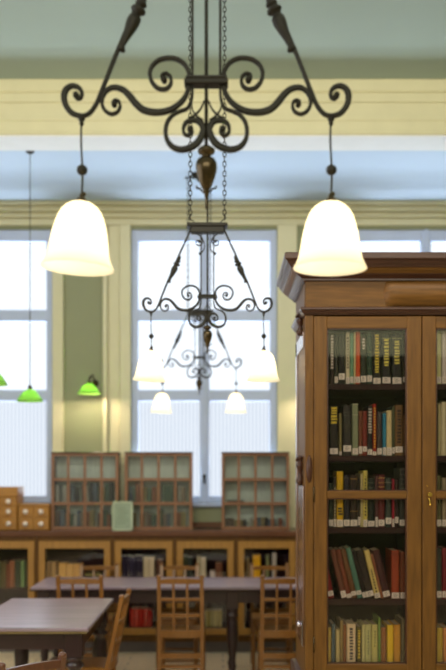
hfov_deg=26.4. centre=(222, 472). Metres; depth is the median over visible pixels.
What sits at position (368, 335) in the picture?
book
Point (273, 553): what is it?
book
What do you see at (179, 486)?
book
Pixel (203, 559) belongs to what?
book
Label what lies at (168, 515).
book
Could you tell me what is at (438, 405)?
book
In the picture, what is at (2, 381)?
pendant lamp
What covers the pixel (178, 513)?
book
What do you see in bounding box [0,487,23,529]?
card catalog
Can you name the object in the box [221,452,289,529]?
case
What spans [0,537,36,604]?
bookcase
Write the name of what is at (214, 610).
book
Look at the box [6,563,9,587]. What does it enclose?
book
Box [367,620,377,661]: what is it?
book
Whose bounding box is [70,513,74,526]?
book
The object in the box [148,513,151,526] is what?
book
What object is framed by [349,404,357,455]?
book
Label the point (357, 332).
book
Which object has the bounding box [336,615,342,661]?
book
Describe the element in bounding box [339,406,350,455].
book
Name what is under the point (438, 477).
book
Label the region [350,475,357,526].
book
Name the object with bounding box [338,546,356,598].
book
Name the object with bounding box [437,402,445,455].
book
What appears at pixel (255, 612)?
slatted chair
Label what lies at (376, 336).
book
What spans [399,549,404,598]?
book
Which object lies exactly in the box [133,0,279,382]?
chandelier
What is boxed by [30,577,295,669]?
table
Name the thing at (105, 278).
trim
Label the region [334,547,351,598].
book
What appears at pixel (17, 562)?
book
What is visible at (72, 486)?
book
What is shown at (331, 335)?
book
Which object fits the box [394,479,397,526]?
book
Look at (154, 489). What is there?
book
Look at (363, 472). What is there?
book
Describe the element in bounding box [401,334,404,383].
book
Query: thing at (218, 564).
book
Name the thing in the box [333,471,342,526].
book
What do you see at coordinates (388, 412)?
book
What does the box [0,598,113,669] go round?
table
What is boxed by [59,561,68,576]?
book
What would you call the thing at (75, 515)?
book
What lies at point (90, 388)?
wall lamp
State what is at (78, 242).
chandelier
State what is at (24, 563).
book
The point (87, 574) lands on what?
book
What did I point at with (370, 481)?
book
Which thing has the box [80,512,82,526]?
book
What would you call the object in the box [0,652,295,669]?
floor
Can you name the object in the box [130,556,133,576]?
book
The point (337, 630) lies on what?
book
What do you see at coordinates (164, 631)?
slatted chair
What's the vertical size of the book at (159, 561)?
0.254 m
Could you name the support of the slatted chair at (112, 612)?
on the floor
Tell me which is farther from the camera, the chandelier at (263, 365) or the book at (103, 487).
the book at (103, 487)
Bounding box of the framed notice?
[112,501,132,530]
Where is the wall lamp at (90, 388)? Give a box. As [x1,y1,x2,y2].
[78,374,99,394]
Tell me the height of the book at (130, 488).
0.142 m
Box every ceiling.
[0,0,445,78]
[0,151,445,199]
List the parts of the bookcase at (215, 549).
shelf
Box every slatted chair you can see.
[0,652,66,669]
[50,588,131,669]
[56,575,110,656]
[80,563,118,662]
[156,563,198,669]
[156,575,204,669]
[250,563,292,669]
[258,575,295,669]
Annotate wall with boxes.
[0,226,445,521]
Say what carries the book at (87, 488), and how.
on the case at (67, 468)
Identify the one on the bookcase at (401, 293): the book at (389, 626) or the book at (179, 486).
the book at (389, 626)
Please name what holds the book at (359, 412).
on the bookcase at (401, 293)
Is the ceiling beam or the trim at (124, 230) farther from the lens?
the trim at (124, 230)
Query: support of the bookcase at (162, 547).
on the floor
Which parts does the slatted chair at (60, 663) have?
post, rail, post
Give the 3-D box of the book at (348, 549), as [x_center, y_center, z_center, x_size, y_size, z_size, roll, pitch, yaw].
[0.640,0.487,4.716,0.083,0.251,0.172,0,0,0]
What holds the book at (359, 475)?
on the bookcase at (401, 293)
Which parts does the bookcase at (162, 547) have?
shelf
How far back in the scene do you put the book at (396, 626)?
4.63 m
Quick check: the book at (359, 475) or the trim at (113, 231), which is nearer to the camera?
the book at (359, 475)
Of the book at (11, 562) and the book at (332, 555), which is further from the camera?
the book at (11, 562)
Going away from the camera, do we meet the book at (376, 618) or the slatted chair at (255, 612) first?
the book at (376, 618)
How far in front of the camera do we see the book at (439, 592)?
4.63 m
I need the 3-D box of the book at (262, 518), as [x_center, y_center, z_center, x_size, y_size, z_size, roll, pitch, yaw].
[0.362,0.451,8.700,0.031,0.099,0.110,0,0,0]
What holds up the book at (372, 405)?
on the bookcase at (401, 293)
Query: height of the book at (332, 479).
0.245 m
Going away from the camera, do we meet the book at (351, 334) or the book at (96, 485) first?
the book at (351, 334)
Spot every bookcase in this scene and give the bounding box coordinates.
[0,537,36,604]
[37,537,112,641]
[113,537,174,641]
[175,537,235,641]
[236,537,295,641]
[277,252,445,669]
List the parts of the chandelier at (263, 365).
lamp shade, arm, chain, plate, rod, chain, arm, lamp shade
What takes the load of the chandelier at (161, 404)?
hanging from the ceiling at (39, 175)
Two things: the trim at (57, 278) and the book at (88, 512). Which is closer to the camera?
the book at (88, 512)
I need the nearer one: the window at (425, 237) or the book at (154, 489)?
the book at (154, 489)
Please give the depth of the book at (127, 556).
8.51 m
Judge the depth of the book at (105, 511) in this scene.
8.64 m
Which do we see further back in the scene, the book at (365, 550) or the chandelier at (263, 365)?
the chandelier at (263, 365)
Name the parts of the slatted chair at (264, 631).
leg, post, rail, seat, seat rail, rail, rail, rail, rail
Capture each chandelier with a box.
[40,0,366,275]
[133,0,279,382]
[150,172,246,413]
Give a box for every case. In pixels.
[51,452,120,529]
[124,452,193,529]
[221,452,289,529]
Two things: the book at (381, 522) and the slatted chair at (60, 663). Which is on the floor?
the slatted chair at (60, 663)
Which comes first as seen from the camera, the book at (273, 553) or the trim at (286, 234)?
the book at (273, 553)
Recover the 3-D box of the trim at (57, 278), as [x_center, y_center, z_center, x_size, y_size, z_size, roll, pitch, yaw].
[-1.538,-0.897,8.855,0.103,2.823,0.050,0,0,0]
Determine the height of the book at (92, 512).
0.166 m
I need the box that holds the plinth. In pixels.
[0,635,295,651]
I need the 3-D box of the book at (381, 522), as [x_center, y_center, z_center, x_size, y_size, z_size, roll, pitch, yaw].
[0.773,0.136,4.716,0.032,0.256,0.172,0,0,0]
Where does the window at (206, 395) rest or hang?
in the wall
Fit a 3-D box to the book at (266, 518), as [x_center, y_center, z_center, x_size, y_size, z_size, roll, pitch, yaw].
[0.394,0.451,8.700,0.029,0.099,0.110,0,0,0]
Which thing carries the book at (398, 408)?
on the bookcase at (401, 293)
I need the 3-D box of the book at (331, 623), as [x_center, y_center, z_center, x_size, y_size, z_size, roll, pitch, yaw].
[0.539,0.829,4.717,0.016,0.184,0.170,0,0,0]
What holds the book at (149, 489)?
on the case at (149, 469)
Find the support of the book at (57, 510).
in the case at (67, 468)
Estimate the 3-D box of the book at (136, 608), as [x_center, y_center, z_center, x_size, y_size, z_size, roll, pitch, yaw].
[-0.771,1.297,8.585,0.037,0.162,0.160,0,0,0]
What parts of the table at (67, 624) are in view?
leg, edge moulding, leg, leg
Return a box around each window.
[0,230,51,502]
[131,230,276,506]
[358,229,445,251]
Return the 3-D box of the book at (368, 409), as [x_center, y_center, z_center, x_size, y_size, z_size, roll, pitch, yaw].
[0.717,-0.206,4.716,0.022,0.242,0.172,0,0,0]
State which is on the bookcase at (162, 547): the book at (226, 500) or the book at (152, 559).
the book at (152, 559)
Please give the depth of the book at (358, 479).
4.63 m
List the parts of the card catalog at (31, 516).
drawer, drawer, lid, drawer, drawer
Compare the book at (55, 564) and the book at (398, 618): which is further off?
the book at (55, 564)
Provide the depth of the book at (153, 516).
8.65 m
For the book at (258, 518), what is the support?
in the case at (260, 479)
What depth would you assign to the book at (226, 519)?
8.65 m
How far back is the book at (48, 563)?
8.51 m
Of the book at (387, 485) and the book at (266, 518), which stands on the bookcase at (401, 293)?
the book at (387, 485)
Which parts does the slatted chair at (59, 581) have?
post, rail, rail, post, leg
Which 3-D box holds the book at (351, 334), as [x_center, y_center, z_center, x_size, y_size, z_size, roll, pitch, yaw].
[0.628,-0.559,4.716,0.016,0.251,0.172,0,0,0]
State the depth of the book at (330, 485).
4.63 m
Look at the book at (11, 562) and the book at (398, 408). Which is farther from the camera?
the book at (11, 562)
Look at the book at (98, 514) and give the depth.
8.64 m
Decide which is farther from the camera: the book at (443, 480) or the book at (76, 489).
the book at (76, 489)
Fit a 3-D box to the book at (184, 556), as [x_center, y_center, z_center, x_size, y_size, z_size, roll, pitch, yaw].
[-0.341,0.887,8.585,0.035,0.289,0.160,0,0,0]
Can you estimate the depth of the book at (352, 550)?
4.63 m
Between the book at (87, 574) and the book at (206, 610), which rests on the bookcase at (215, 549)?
the book at (206, 610)
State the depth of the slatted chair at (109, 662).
5.65 m
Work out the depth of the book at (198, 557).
8.51 m
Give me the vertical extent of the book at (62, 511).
0.170 m
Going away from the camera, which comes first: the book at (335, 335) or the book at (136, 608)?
the book at (335, 335)
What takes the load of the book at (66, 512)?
in the case at (67, 468)
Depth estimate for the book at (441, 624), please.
4.63 m
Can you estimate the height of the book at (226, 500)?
0.020 m
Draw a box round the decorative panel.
[384,281,445,305]
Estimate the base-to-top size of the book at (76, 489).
0.145 m
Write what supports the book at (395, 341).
on the bookcase at (401, 293)
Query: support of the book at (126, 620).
on the bookcase at (162, 547)
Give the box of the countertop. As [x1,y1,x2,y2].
[0,528,295,536]
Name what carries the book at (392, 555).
on the bookcase at (401, 293)
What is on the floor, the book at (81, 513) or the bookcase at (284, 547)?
the bookcase at (284, 547)
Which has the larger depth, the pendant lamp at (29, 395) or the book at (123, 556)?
the book at (123, 556)
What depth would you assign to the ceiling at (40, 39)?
6.36 m
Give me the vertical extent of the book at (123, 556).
0.289 m
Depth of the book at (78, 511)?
8.65 m
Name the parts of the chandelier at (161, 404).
lamp shade, arm, chain, ceiling hook plate, plate, rod, chain, arm, lamp shade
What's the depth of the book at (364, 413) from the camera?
4.63 m
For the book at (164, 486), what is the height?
0.162 m
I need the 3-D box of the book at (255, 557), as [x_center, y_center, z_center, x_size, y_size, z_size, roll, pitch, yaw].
[0.302,0.882,8.585,0.066,0.298,0.160,0,0,0]
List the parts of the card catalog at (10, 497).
drawer, drawer, drawer, lid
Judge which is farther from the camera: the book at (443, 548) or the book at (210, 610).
the book at (210, 610)
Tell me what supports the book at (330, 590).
on the bookcase at (401, 293)
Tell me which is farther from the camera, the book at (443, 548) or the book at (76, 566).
the book at (76, 566)
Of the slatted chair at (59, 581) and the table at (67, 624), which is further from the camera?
the slatted chair at (59, 581)
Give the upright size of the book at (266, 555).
0.295 m
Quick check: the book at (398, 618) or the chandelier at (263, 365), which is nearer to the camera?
the book at (398, 618)
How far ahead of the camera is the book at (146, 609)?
8.51 m
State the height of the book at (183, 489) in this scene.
0.144 m
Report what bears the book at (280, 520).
in the case at (260, 479)
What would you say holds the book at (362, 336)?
on the bookcase at (401, 293)
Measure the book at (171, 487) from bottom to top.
0.164 m
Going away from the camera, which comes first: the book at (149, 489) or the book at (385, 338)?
the book at (385, 338)
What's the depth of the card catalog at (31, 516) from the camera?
8.55 m
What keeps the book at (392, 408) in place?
on the bookcase at (401, 293)
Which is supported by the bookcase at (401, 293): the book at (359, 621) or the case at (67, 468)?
the book at (359, 621)
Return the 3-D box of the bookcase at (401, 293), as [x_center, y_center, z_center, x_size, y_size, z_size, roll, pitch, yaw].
[0.957,0.280,4.803,1.334,2.640,0.674,0,0,0]
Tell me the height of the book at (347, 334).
0.253 m
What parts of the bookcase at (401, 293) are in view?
moulding, moulding, knob, panel, cornice, door, frieze moulding, shelf, shelf, shelf, shelf, panel, key handle, door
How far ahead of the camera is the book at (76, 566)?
8.51 m
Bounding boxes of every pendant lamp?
[0,375,7,385]
[17,151,43,401]
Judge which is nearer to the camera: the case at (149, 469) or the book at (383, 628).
the book at (383, 628)
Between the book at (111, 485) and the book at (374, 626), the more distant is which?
the book at (111, 485)
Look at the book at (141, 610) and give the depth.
8.51 m
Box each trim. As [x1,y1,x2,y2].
[0,135,445,150]
[0,200,445,225]
[52,225,63,451]
[103,224,107,451]
[108,226,118,451]
[119,225,130,500]
[193,522,221,527]
[277,225,296,527]
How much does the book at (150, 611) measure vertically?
0.152 m
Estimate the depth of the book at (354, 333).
4.63 m
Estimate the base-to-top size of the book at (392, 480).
0.235 m
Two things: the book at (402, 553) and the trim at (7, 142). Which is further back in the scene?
the trim at (7, 142)
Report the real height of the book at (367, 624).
0.181 m
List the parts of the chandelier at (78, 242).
lamp shade, lamp cord, arm, rod, arm, lamp shade, lamp cord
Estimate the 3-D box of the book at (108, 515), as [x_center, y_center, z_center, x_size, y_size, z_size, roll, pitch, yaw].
[-1.041,0.439,8.700,0.029,0.124,0.110,0,0,0]
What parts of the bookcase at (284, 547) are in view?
shelf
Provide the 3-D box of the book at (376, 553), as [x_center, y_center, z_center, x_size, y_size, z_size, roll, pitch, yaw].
[0.773,0.492,4.716,0.088,0.241,0.172,0,0,0]
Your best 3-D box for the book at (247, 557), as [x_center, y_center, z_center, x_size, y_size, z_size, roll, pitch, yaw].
[0.226,0.896,8.585,0.022,0.271,0.160,0,0,0]
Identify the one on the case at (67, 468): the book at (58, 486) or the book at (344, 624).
the book at (58, 486)
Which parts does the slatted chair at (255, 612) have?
post, leg, rail, seat rail, seat, rail, post, leg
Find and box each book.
[1,560,9,587]
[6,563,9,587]
[9,559,14,586]
[15,559,22,586]
[21,559,27,586]
[46,560,53,577]
[52,560,58,576]
[56,484,60,501]
[56,509,59,526]
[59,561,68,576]
[60,509,65,526]
[63,487,66,501]
[65,512,70,526]
[67,562,75,576]
[70,484,75,501]
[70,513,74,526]
[73,562,82,576]
[74,487,79,501]
[74,514,76,526]
[77,510,81,526]
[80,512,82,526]
[81,484,86,501]
[85,572,102,576]
[86,487,88,501]
[87,511,89,526]
[89,482,94,501]
[90,509,94,526]
[94,483,98,501]
[97,513,99,526]
[103,487,104,501]
[103,509,107,526]
[105,484,108,501]
[107,514,109,526]
[109,483,113,501]
[122,555,126,576]
[124,610,127,626]
[126,554,131,576]
[129,487,132,500]
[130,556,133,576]
[130,607,135,626]
[132,487,135,501]
[133,512,136,526]
[134,555,138,576]
[135,606,139,626]
[136,483,139,501]
[138,555,143,576]
[139,607,144,626]
[143,486,147,501]
[144,511,147,526]
[144,556,149,576]
[144,606,148,626]
[147,487,151,501]
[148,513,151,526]
[148,607,152,626]
[149,555,155,576]
[151,514,155,526]
[152,486,156,501]
[157,559,163,576]
[160,510,162,526]
[163,485,166,501]
[163,513,166,526]
[166,486,168,501]
[167,513,170,526]
[169,485,173,501]
[177,512,180,526]
[178,485,180,501]
[181,487,185,501]
[181,511,185,526]
[183,554,187,576]
[187,556,192,576]
[197,555,200,575]
[201,556,205,576]
[205,608,208,626]
[209,609,212,626]
[210,569,214,576]
[213,608,216,626]
[216,562,221,576]
[218,609,221,626]
[225,517,228,526]
[226,500,243,501]
[229,517,233,526]
[247,557,248,576]
[248,609,250,626]
[252,553,259,576]
[257,517,260,526]
[261,517,264,526]
[265,517,267,526]
[265,554,268,576]
[272,552,275,576]
[278,518,282,526]
[328,333,333,383]
[328,406,337,455]
[328,483,332,526]
[328,546,345,597]
[328,568,333,598]
[328,619,334,661]
[328,624,330,661]
[330,477,335,526]
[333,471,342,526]
[334,334,337,383]
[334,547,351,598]
[335,624,339,661]
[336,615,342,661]
[338,334,344,383]
[338,413,341,455]
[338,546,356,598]
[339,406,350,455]
[342,545,361,597]
[343,475,349,526]
[343,619,355,661]
[343,621,345,661]
[345,332,349,383]
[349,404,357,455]
[350,333,353,383]
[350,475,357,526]
[351,548,365,598]
[353,332,355,383]
[353,547,373,597]
[355,621,360,661]
[356,331,359,383]
[356,473,362,526]
[357,478,359,526]
[357,619,364,661]
[358,411,361,455]
[358,471,366,526]
[360,334,365,383]
[360,619,370,661]
[362,411,366,455]
[362,547,379,598]
[363,406,371,455]
[366,333,371,383]
[367,478,373,526]
[367,547,389,597]
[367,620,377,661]
[370,404,375,455]
[370,476,377,526]
[370,552,382,598]
[372,332,380,383]
[373,475,384,526]
[373,613,380,661]
[376,412,381,455]
[381,334,390,383]
[381,620,392,661]
[381,623,385,661]
[382,410,391,455]
[382,413,385,455]
[384,478,391,526]
[386,406,394,455]
[386,548,399,598]
[388,619,399,661]
[390,334,401,383]
[391,479,393,526]
[393,468,404,526]
[394,405,402,455]
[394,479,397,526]
[395,614,404,661]
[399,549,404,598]
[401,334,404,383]
[403,415,404,455]
[437,331,440,383]
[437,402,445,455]
[437,404,440,455]
[437,476,440,526]
[437,545,445,598]
[437,547,441,598]
[437,622,445,661]
[437,624,442,661]
[441,331,445,383]
[441,478,445,526]
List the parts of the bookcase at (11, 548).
shelf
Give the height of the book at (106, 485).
0.173 m
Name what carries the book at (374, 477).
on the bookcase at (401, 293)
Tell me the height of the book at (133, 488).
0.138 m
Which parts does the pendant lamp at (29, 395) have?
lamp shade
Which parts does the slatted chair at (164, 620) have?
leg, post, rail, rail, seat rail, seat, leg, post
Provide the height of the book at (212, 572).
0.154 m
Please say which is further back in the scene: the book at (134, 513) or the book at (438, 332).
the book at (134, 513)
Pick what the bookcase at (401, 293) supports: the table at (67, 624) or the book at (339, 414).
the book at (339, 414)
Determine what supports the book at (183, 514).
in the case at (149, 469)
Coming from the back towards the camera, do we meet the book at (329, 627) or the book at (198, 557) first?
the book at (198, 557)
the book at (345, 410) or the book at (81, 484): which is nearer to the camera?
the book at (345, 410)
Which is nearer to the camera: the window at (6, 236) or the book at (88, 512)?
the book at (88, 512)
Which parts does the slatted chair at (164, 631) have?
post, leg, rail, rail, rail, seat rail, rail, rail, seat, post, leg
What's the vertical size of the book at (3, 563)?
0.235 m
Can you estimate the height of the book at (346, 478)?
0.254 m
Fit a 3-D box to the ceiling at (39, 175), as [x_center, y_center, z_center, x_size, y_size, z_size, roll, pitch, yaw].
[-0.300,-2.555,8.235,7.600,0.100,1.890,0,0,0]
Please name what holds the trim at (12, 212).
attached to the wall
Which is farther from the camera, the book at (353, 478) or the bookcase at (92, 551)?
the bookcase at (92, 551)
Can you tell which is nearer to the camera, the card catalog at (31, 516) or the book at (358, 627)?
the book at (358, 627)
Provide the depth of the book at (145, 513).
8.65 m
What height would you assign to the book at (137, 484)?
0.178 m
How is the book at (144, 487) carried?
on the case at (149, 469)
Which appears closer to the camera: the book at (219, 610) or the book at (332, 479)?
the book at (332, 479)
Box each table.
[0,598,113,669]
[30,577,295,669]
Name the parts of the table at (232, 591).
leg, leg, edge moulding, leg, leg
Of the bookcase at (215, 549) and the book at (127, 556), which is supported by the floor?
the bookcase at (215, 549)
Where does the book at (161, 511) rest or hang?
in the case at (149, 469)
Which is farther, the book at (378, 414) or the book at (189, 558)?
the book at (189, 558)
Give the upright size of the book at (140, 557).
0.289 m
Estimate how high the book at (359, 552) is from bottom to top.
0.241 m
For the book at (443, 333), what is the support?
on the bookcase at (401, 293)
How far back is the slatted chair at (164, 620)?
7.88 m
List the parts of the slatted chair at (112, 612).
post, rail, leg, seat, post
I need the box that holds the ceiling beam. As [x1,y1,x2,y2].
[0,79,445,134]
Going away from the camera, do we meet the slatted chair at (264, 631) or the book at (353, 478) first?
the book at (353, 478)
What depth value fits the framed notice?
8.51 m
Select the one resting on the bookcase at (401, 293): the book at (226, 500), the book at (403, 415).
the book at (403, 415)
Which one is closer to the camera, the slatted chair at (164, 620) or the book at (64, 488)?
the slatted chair at (164, 620)
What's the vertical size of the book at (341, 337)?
0.245 m
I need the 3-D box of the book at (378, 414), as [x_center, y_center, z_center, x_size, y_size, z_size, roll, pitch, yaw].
[0.764,-0.192,4.716,0.023,0.215,0.172,0,0,0]
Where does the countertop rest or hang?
on the bookcase at (92, 551)
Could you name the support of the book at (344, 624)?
on the bookcase at (401, 293)
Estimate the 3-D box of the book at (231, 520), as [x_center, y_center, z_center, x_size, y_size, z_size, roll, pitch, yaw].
[0.080,0.454,8.700,0.041,0.094,0.110,0,0,0]
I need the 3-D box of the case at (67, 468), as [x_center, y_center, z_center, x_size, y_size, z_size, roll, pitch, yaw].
[-1.252,0.162,8.697,0.618,0.706,0.206,0,0,0]
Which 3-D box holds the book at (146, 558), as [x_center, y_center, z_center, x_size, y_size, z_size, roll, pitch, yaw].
[-0.688,0.891,8.585,0.048,0.280,0.160,0,0,0]
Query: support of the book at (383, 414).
on the bookcase at (401, 293)
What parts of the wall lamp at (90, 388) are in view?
lamp shade, wall plate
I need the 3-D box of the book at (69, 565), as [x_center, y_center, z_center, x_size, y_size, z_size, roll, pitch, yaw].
[-1.373,0.923,8.585,0.057,0.217,0.160,0,0,0]
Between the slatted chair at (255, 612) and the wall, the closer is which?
the slatted chair at (255, 612)
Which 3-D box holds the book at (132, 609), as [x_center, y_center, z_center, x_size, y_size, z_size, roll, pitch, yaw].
[-0.813,1.297,8.585,0.039,0.162,0.160,0,0,0]
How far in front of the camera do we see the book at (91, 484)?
8.65 m
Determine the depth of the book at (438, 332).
4.63 m
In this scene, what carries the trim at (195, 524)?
attached to the wall
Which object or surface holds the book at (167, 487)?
on the case at (149, 469)
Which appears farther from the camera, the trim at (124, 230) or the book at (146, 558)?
the trim at (124, 230)
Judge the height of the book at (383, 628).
0.167 m
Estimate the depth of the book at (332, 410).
4.63 m
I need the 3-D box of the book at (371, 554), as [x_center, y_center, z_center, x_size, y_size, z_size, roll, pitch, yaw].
[0.751,0.503,4.717,0.064,0.220,0.170,0,0,0]
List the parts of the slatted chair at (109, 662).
seat, seat rail, post, rail, post, rail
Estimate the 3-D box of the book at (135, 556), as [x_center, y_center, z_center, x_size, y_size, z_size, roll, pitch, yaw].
[-0.778,0.887,8.585,0.033,0.289,0.160,0,0,0]
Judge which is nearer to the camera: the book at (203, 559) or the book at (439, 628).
the book at (439, 628)
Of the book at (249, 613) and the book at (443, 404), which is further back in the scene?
the book at (249, 613)
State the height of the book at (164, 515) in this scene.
0.130 m
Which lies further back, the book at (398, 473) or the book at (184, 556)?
the book at (184, 556)
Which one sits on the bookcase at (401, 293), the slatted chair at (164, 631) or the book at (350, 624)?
the book at (350, 624)
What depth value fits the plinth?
8.48 m

